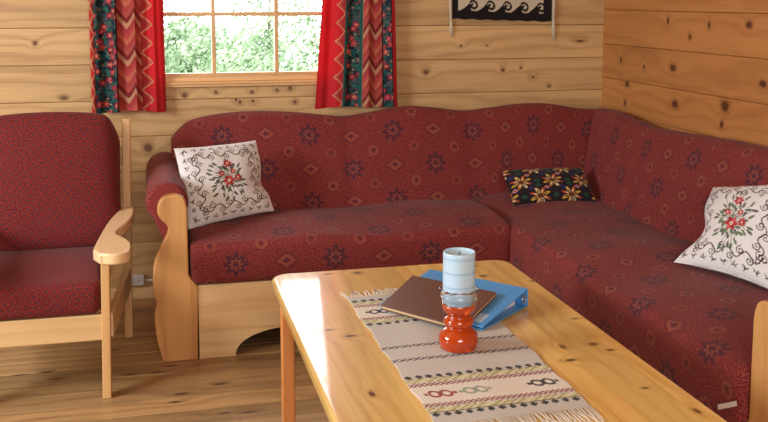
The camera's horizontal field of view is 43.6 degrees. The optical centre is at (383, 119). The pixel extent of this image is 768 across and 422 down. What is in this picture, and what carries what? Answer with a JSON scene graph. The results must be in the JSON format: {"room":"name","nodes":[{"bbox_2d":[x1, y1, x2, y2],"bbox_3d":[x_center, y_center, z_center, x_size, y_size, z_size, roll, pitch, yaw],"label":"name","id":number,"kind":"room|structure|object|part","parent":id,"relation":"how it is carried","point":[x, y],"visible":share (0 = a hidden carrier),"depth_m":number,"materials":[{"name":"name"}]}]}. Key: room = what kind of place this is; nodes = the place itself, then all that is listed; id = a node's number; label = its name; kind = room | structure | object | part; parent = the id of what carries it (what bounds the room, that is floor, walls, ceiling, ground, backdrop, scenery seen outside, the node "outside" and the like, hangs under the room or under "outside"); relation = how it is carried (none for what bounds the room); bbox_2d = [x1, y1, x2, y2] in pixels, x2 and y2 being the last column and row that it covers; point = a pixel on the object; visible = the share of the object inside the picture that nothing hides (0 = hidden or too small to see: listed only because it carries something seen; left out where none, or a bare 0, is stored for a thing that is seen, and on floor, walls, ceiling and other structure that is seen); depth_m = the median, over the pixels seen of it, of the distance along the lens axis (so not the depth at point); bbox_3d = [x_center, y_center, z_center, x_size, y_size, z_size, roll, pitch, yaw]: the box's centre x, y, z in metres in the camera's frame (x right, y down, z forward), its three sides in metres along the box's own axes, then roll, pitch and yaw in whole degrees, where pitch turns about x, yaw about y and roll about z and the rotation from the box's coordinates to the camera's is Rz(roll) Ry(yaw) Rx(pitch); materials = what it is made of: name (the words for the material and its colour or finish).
{"room":"traditional dwelling","nodes":[
{"label":"traditional dwelling","id":0,"kind":"room"},
{"bbox_2d":[0,297,328,421],"bbox_3d":[-0.423,1.213,1.500,4.606,0.080,6.200,-2,7,-13],"label":"floor","id":1,"kind":"structure","parent":0,"point":[59,382],"depth_m":3.40,"materials":[{"name":"brown wood"}]},
{"bbox_2d":[0,112,133,398],"bbox_3d":[-1.214,0.468,3.424,0.622,0.922,0.807,-2,7,-13],"label":"armchair","id":2,"kind":"object","parent":1,"relation":"on","point":[63,222],"visible":1,"depth_m":3.60,"materials":[{"name":"red fabric"}]},
{"bbox_2d":[0,246,100,320],"bbox_3d":[-1.226,0.564,3.429,0.437,0.134,0.545,-2,7,-13],"label":"seat cushion","id":3,"kind":"object","parent":2,"relation":"on","point":[38,283],"depth_m":3.22,"materials":[{"name":"red fabric"}]},
{"bbox_3d":[-1.155,0.706,3.208,0.446,0.090,0.024,-2,7,-13],"label":"rail","id":4,"kind":"part","parent":2,"relation":"part of","materials":[{"name":"brown wood"}]},
{"bbox_2d":[0,112,120,251],"bbox_3d":[-1.283,0.234,3.680,0.528,0.522,0.184,-2,7,-13],"label":"cushion","id":5,"kind":"object","parent":2,"relation":"on","point":[60,186],"depth_m":3.63,"materials":[{"name":"red fabric"}]},
{"bbox_3d":[-0.944,0.698,3.263,0.039,0.505,0.054,-2,7,-13],"label":"leg","id":6,"kind":"part","parent":2,"relation":"part of","materials":[{"name":"brown wood"}]},
{"bbox_3d":[-0.967,0.403,3.460,0.121,0.038,0.776,-2,7,-13],"label":"armrest","id":7,"kind":"part","parent":2,"relation":"part of","materials":[{"name":"brown wood"}]},
{"bbox_3d":[-1.296,0.601,3.780,0.550,0.090,0.025,-2,7,-13],"label":"rail","id":8,"kind":"part","parent":2,"relation":"part of","materials":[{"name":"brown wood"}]},
{"bbox_3d":[-1.304,0.150,3.760,0.550,0.070,0.020,-2,7,-13],"label":"rail","id":9,"kind":"part","parent":2,"relation":"part of","materials":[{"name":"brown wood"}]},
{"bbox_3d":[-0.979,0.666,3.562,0.022,0.085,0.574,-1,7,-9],"label":"rail","id":10,"kind":"part","parent":2,"relation":"part of","materials":[{"name":"brown wood"}]},
{"bbox_3d":[-1.026,0.435,3.840,0.048,0.885,0.085,-2,7,-13],"label":"post","id":11,"kind":"part","parent":2,"relation":"part of","materials":[{"name":"brown wood"}]},
{"bbox_2d":[145,103,767,421],"bbox_3d":[0.308,0.504,3.355,2.212,0.867,2.515,-2,7,-13],"label":"sofa","id":12,"kind":"object","parent":1,"relation":"on","point":[401,185],"visible":0.86,"depth_m":3.73,"materials":[{"name":"red fabric"}]},
{"bbox_3d":[-0.896,0.472,3.966,0.158,0.579,0.762,-2,7,-13],"label":"arm","id":13,"kind":"part","parent":12,"relation":"part of"},
{"bbox_3d":[-0.781,0.589,3.593,0.164,0.639,0.044,-2,7,-13],"label":"panel","id":14,"kind":"part","parent":12,"relation":"part of","materials":[{"name":"brown wood"}]},
{"bbox_2d":[174,140,273,228],"bbox_3d":[-0.647,0.255,3.875,0.381,0.298,0.178,-5,9,-34],"label":"cushion","id":15,"kind":"object","parent":12,"relation":"on","point":[222,182],"visible":0.98,"depth_m":3.83,"materials":[{"name":"fabric"}]},
{"bbox_2d":[188,199,510,283],"bbox_3d":[-0.166,0.475,3.986,1.274,0.194,0.588,-2,7,-13],"label":"seat cushion","id":16,"kind":"object","parent":12,"relation":"on","point":[300,235],"depth_m":3.76,"materials":[{"name":"red fabric"}]},
{"bbox_3d":[0.107,0.174,4.386,2.101,0.467,0.268,-2,7,-13],"label":"backrest","id":17,"kind":"part","parent":12,"relation":"part of","materials":[{"name":"red fabric"}]},
{"bbox_2d":[502,167,595,204],"bbox_3d":[0.735,0.292,4.271,0.397,0.142,0.164,-2,7,-13],"label":"cushion","id":18,"kind":"object","parent":12,"relation":"on","point":[525,186],"visible":0.97,"depth_m":4.23,"materials":[{"name":"black fabric"}]},
{"bbox_2d":[470,192,767,421],"bbox_3d":[0.923,0.552,3.459,0.623,0.222,2.135,-2,7,-13],"label":"seat cushion","id":19,"kind":"object","parent":12,"relation":"on","point":[610,258],"depth_m":3.09,"materials":[{"name":"red fabric"}]},
{"bbox_3d":[1.240,0.284,3.608,0.268,0.441,2.328,-2,7,-13],"label":"backrest","id":20,"kind":"part","parent":12,"relation":"part of","materials":[{"name":"red fabric"}]},
{"bbox_2d":[674,185,767,288],"bbox_3d":[1.126,0.332,3.115,0.265,0.313,0.570,-2,7,-13],"label":"cushion","id":21,"kind":"object","parent":12,"relation":"on","point":[733,241],"visible":1,"depth_m":3.06,"materials":[{"name":"fabric"}]},
{"bbox_3d":[0.928,0.748,2.322,0.044,0.639,0.164,-2,7,-13],"label":"panel","id":22,"kind":"part","parent":12,"relation":"part of","materials":[{"name":"brown wood"}]},
{"bbox_2d":[272,260,726,421],"bbox_3d":[0.186,0.801,2.381,0.765,0.520,1.393,-2,7,-13],"label":"coffee table","id":23,"kind":"object","parent":1,"relation":"on","point":[353,380],"visible":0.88,"depth_m":2.29,"materials":[{"name":"brown wood"}]},
{"bbox_3d":[-0.289,0.754,2.890,0.038,0.486,0.038,-2,7,-13],"label":"leg","id":24,"kind":"part","parent":23,"relation":"part of","materials":[{"name":"brown wood"}]},
{"bbox_2d":[340,287,603,421],"bbox_3d":[0.173,0.542,2.331,0.395,0.004,0.987,-2,7,-13],"label":"table runner","id":25,"kind":"object","parent":23,"relation":"on","point":[503,377],"visible":0.69,"depth_m":2.13,"materials":[{"name":"beige fabric"}]},
{"bbox_2d":[381,275,496,326],"bbox_3d":[0.138,0.484,2.558,0.290,0.046,0.209,5,9,36],"label":"book","id":26,"kind":"object","parent":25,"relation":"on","point":[418,298],"visible":0.73,"depth_m":2.55,"materials":[{"name":"brown"}]},
{"bbox_2d":[381,269,527,330],"bbox_3d":[0.193,0.481,2.599,0.321,0.050,0.242,5,9,36],"label":"ring binder","id":27,"kind":"object","parent":25,"relation":"on","point":[510,299],"visible":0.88,"depth_m":2.58,"materials":[{"name":"blue plastic"},{"name":"metal"},{"name":"white paper"}]},
{"bbox_2d":[438,286,477,352],"bbox_3d":[0.178,0.472,2.292,0.096,0.146,0.096,-2,7,-13],"label":"candle holder","id":28,"kind":"object","parent":25,"relation":"on","point":[458,336],"visible":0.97,"depth_m":2.26,"materials":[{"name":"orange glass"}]},
{"bbox_2d":[443,247,474,293],"bbox_3d":[0.178,0.372,2.280,0.076,0.124,0.076,-2,7,-13],"label":"pillar candle","id":29,"kind":"object","parent":28,"relation":"in","point":[458,262],"visible":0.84,"depth_m":2.25,"materials":[{"name":"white wax"}]},
{"bbox_2d":[440,286,477,307],"bbox_3d":[0.178,0.417,2.285,0.093,0.036,0.093,-2,7,-13],"label":"cup","id":30,"kind":"object","parent":28,"relation":"on","point":[449,300],"depth_m":2.25,"materials":[{"name":"clear glass"}]},
{"bbox_2d":[0,0,604,287],"bbox_3d":[-1.111,-0.410,4.291,4.666,2.450,0.142,-2,7,-13],"label":"wall","id":31,"kind":"structure","parent":0,"point":[45,66],"depth_m":4.55,"materials":[{"name":"brown wood"}]},
{"bbox_2d":[111,286,153,299],"bbox_3d":[-1.137,0.787,4.375,4.586,0.052,0.016,-2,7,-13],"label":"baseboard","id":32,"kind":"structure","parent":31,"relation":"attached to","point":[140,291],"depth_m":4.37,"materials":[{"name":"brown wood"}]},
{"bbox_2d":[132,274,144,285],"bbox_3d":[-1.129,0.727,4.360,0.078,0.048,0.034,-2,7,-13],"label":"power outlet","id":33,"kind":"object","parent":31,"relation":"attached to","point":[137,279],"visible":0.68,"depth_m":4.35,"materials":[{"name":"white plastic"}]},
{"bbox_2d":[137,277,143,283],"bbox_3d":[-1.106,0.728,4.350,0.031,0.031,0.004,-2,7,-13],"label":"socket","id":34,"kind":"object","parent":33,"relation":"attached to","point":[140,280],"depth_m":4.35,"materials":[{"name":"grey plastic"}]},
{"bbox_2d":[165,79,316,87],"bbox_3d":[-0.625,-0.167,4.373,1.015,0.023,0.030,-2,7,-13],"label":"trim","id":35,"kind":"structure","parent":31,"relation":"attached to","point":[307,81],"depth_m":4.36,"materials":[{"name":"brown wood"}]},
{"bbox_2d":[164,0,320,81],"bbox_3d":[-0.639,-0.565,4.381,0.895,0.765,0.112,-2,7,-13],"label":"window","id":36,"kind":"structure","parent":31,"relation":"in","point":[276,74],"depth_m":4.37,"materials":[{"name":"brown wood"}]},
{"bbox_3d":[-0.639,-0.565,4.381,0.895,0.765,0.112,-2,7,-13],"label":"frame","id":37,"kind":"part","parent":36,"relation":"part of","materials":[{"name":"brown wood"}]},
{"bbox_3d":[-0.636,-0.558,4.370,0.835,0.717,0.038,-2,7,-13],"label":"sash rail","id":38,"kind":"part","parent":36,"relation":"part of","materials":[{"name":"brown wood"}]},
{"bbox_3d":[0.315,-0.679,4.540,0.032,0.578,0.017,-2,7,-13],"label":"tassel cord","id":39,"kind":"part","parent":31,"relation":"part of","materials":[{"name":"beige plastic"}]},
{"bbox_3d":[0.572,-0.710,4.602,0.506,0.477,0.010,-2,7,-13],"label":"woven panel","id":40,"kind":"part","parent":31,"relation":"part of","materials":[{"name":"fabric"}]},
{"bbox_3d":[0.828,-0.684,4.667,0.018,0.600,0.018,1,7,9],"label":"tassel cord","id":41,"kind":"part","parent":31,"relation":"part of","materials":[{"name":"beige plastic"}]},
{"bbox_3d":[-0.613,-1.048,4.244,1.650,0.037,0.076,-2,7,-13],"label":"curtain rod","id":42,"kind":"object","parent":31,"relation":"attached to","visible":0},
{"bbox_2d":[88,0,165,113],"bbox_3d":[-1.117,-0.527,4.159,0.314,0.999,0.050,-2,7,-13],"label":"curtain","id":43,"kind":"object","parent":42,"relation":"hanging from","point":[127,47],"visible":1,"depth_m":4.19,"materials":[{"name":"fabric"}]},
{"bbox_2d":[315,0,396,108],"bbox_3d":[-0.128,-0.554,4.398,0.392,1.005,0.029,-1,7,-12],"label":"curtain","id":44,"kind":"object","parent":42,"relation":"hanging from","point":[357,67],"visible":1,"depth_m":4.43,"materials":[{"name":"fabric"}]},
{"bbox_2d":[601,0,767,146],"bbox_3d":[1.844,-0.110,1.887,0.100,2.450,6.000,-2,7,-13],"label":"wall","id":45,"kind":"structure","parent":0,"point":[700,67],"depth_m":4.01,"materials":[{"name":"brown wood"}]},
{"label":"outside","id":46,"kind":"structure","parent":0,"visible":0},
{"bbox_3d":[-5.685,1.487,32.446,64.000,0.300,55.100,-2,7,-13],"label":"ground","id":47,"kind":"structure","parent":46,"visible":0},
{"bbox_2d":[163,0,244,72],"bbox_3d":[-2.002,1.440,9.318,2.079,5.636,1.984,0,7,2],"label":"tree","id":48,"kind":"object","parent":47,"relation":"on","point":[177,57],"visible":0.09,"depth_m":8.91,"materials":[{"name":"green plant"}]},
{"bbox_2d":[164,5,293,72],"bbox_3d":[-3.090,0.548,17.765,4.692,5.318,4.433,-1,7,-7],"label":"tree","id":49,"kind":"object","parent":47,"relation":"on","point":[229,30],"visible":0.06,"depth_m":16.88,"materials":[{"name":"green plant"}]},
{"bbox_2d":[204,0,320,71],"bbox_3d":[-1.408,0.476,11.943,1.561,6.897,1.578,0,7,4],"label":"tree","id":50,"kind":"object","parent":47,"relation":"on","point":[269,51],"visible":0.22,"depth_m":11.65,"materials":[{"name":"green plant"}]},
{"bbox_2d":[289,0,321,70],"bbox_3d":[-0.547,0.451,14.952,2.153,6.201,1.920,3,8,20],"label":"tree","id":51,"kind":"object","parent":47,"relation":"on","point":[315,20],"visible":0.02,"depth_m":14.59,"materials":[{"name":"green plant"}]}
]}

